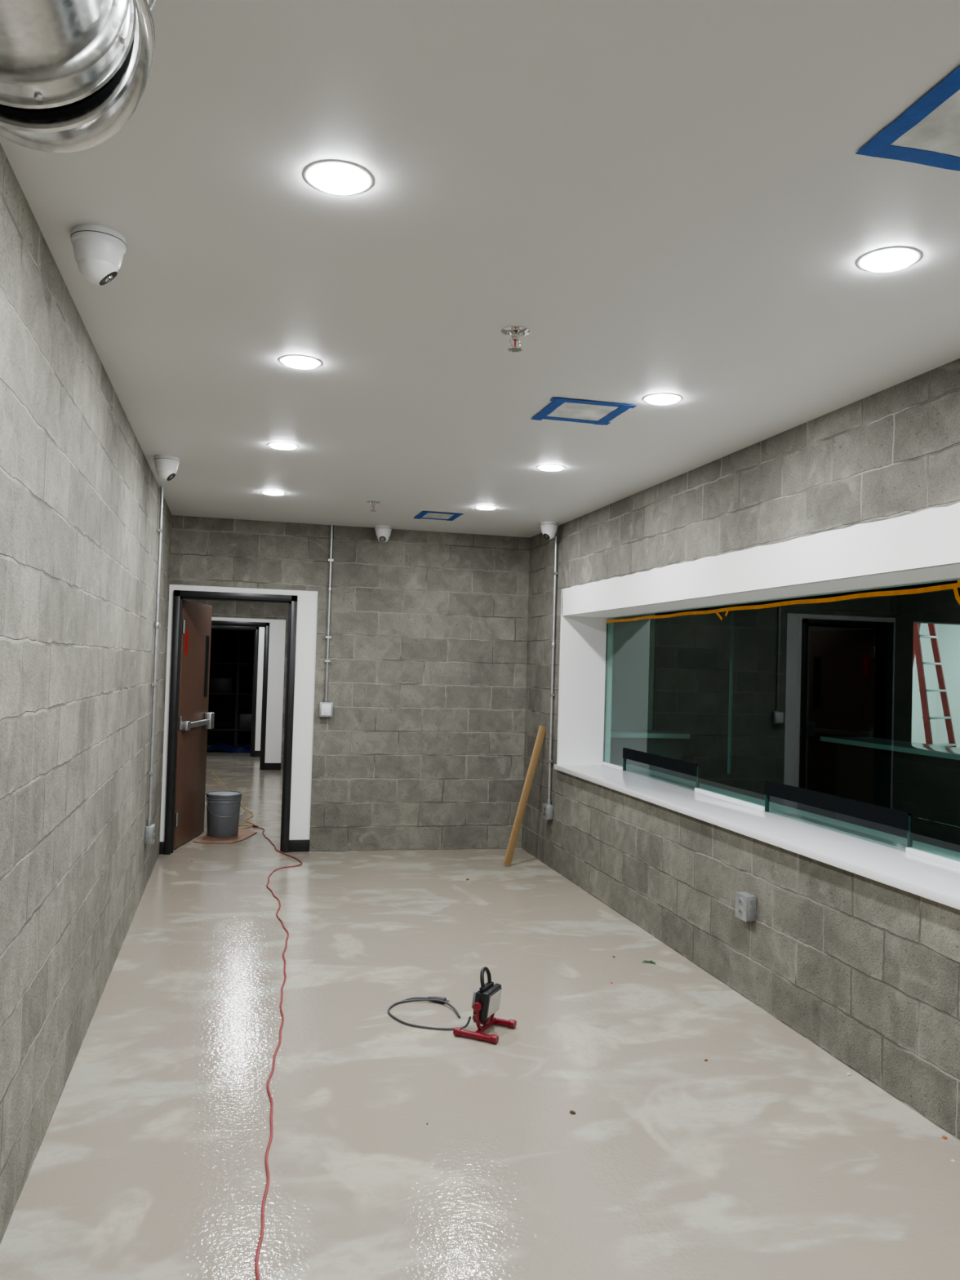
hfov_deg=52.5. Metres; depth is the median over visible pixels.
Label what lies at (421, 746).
wall
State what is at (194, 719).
door
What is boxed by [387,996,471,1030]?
power cable
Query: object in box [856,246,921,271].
recessed light
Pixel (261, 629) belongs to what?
trim
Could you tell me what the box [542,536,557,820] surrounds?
conduit
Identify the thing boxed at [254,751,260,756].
baseboard
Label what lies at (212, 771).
power cord
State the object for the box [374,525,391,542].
security camera
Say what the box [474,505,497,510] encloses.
recessed light
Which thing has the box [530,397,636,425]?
ceiling vent
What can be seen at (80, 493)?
wall
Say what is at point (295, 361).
recessed light
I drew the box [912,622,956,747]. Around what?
step ladder
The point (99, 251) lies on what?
security camera
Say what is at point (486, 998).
work light
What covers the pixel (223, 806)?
plastic bucket
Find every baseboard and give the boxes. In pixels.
[159,840,309,853]
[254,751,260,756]
[264,763,280,769]
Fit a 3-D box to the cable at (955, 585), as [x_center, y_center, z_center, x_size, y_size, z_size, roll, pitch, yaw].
[1.500,-0.155,5.775,0.004,0.126,4.081,2,-2,-14]
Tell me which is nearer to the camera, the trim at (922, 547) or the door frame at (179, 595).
the trim at (922, 547)
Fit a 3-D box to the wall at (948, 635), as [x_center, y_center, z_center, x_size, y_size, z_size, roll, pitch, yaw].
[6.503,0.727,11.736,0.100,2.750,2.724,2,-2,-14]
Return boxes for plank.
[502,725,546,866]
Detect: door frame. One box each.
[164,590,297,854]
[211,620,269,769]
[211,625,258,756]
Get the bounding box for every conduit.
[144,486,163,844]
[319,524,333,716]
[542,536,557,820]
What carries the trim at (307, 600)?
attached to the wall at (421, 746)
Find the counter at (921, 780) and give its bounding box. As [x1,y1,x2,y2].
[820,736,959,852]
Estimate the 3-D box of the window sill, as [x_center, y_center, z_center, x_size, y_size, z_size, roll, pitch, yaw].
[1.639,0.952,4.785,0.657,0.038,6.135,2,-2,-14]
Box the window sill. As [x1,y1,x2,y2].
[553,764,959,910]
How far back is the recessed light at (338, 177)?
2.31 m
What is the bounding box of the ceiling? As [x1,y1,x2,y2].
[0,0,959,537]
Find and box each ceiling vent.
[413,511,462,520]
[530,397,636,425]
[855,66,959,171]
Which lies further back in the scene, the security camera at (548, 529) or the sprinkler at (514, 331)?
the security camera at (548, 529)
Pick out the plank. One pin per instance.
(541, 732)
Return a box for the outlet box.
[734,891,756,921]
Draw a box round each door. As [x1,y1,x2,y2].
[173,600,214,848]
[793,616,888,818]
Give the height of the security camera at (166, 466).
0.134 m
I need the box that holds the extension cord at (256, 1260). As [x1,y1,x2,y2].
[252,824,302,1279]
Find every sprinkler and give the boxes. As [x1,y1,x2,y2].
[366,500,380,511]
[501,325,529,352]
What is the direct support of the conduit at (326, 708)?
attached to the wall at (421, 746)
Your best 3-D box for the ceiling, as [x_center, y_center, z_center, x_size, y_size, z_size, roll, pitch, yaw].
[1.508,-0.895,10.285,11.000,0.120,22.800,2,-2,-14]
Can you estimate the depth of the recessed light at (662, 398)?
4.10 m
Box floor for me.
[0,737,959,1279]
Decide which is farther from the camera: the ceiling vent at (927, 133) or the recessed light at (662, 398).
the recessed light at (662, 398)
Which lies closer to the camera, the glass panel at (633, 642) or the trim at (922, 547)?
the trim at (922, 547)
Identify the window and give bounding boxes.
[601,610,959,868]
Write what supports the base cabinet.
on the floor
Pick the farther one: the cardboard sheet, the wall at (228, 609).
the wall at (228, 609)
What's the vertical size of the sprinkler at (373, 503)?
0.067 m
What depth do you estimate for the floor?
3.51 m
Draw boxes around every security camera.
[70,224,126,285]
[153,454,179,480]
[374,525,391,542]
[540,521,558,539]
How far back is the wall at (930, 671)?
13.01 m
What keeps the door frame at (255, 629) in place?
attached to the wall
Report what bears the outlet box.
attached to the wall at (865, 970)
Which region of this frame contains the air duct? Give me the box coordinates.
[0,0,155,152]
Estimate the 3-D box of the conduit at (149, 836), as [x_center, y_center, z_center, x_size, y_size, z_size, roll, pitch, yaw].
[-2.188,0.162,6.585,0.058,2.410,0.116,2,-2,-14]
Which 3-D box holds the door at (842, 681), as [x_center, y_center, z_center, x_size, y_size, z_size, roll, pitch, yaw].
[3.455,0.871,9.450,0.980,2.160,0.240,2,-2,-14]
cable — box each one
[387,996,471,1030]
[606,579,959,623]
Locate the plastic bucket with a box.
[205,790,243,837]
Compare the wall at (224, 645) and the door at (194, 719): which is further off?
the wall at (224, 645)
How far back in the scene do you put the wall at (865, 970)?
4.55 m
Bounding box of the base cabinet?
[609,737,684,777]
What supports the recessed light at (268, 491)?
in the ceiling
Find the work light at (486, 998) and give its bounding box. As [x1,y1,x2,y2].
[453,966,516,1044]
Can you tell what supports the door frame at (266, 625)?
attached to the wall at (228, 609)
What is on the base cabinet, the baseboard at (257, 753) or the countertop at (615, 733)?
the countertop at (615, 733)
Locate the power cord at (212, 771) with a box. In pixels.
[212,771,254,828]
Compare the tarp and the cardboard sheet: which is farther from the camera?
the tarp
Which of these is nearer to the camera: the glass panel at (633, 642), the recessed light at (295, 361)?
the recessed light at (295, 361)
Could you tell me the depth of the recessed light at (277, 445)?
5.21 m
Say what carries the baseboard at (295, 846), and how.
attached to the wall at (421, 746)
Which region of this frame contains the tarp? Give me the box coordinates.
[206,742,250,752]
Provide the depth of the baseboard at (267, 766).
14.14 m
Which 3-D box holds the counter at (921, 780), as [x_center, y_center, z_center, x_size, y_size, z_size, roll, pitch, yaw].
[3.720,1.342,6.435,0.500,1.070,4.350,2,-2,-14]
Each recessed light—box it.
[261,489,285,495]
[266,441,298,449]
[278,354,322,368]
[302,160,373,195]
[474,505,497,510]
[536,464,565,471]
[642,392,682,404]
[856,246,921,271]
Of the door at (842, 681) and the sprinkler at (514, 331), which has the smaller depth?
the sprinkler at (514, 331)
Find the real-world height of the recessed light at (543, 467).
0.011 m
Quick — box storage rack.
[207,629,254,746]
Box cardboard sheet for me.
[192,828,257,843]
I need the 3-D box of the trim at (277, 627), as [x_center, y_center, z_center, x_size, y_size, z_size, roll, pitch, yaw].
[-3.503,0.780,14.153,1.250,2.190,0.195,2,-2,-14]
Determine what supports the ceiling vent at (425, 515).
in the ceiling
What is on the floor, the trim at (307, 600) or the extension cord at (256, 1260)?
the extension cord at (256, 1260)
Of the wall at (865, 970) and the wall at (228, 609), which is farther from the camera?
the wall at (228, 609)
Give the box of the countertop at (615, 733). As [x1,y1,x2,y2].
[610,728,689,738]
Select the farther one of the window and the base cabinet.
the base cabinet
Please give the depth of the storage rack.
17.63 m
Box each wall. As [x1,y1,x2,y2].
[0,142,172,1244]
[159,515,959,852]
[182,599,288,769]
[207,631,254,737]
[521,358,959,1141]
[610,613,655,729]
[911,622,937,744]
[936,623,959,747]
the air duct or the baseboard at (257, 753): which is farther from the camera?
the baseboard at (257, 753)
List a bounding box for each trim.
[160,583,318,841]
[211,617,285,763]
[254,626,264,751]
[556,502,959,764]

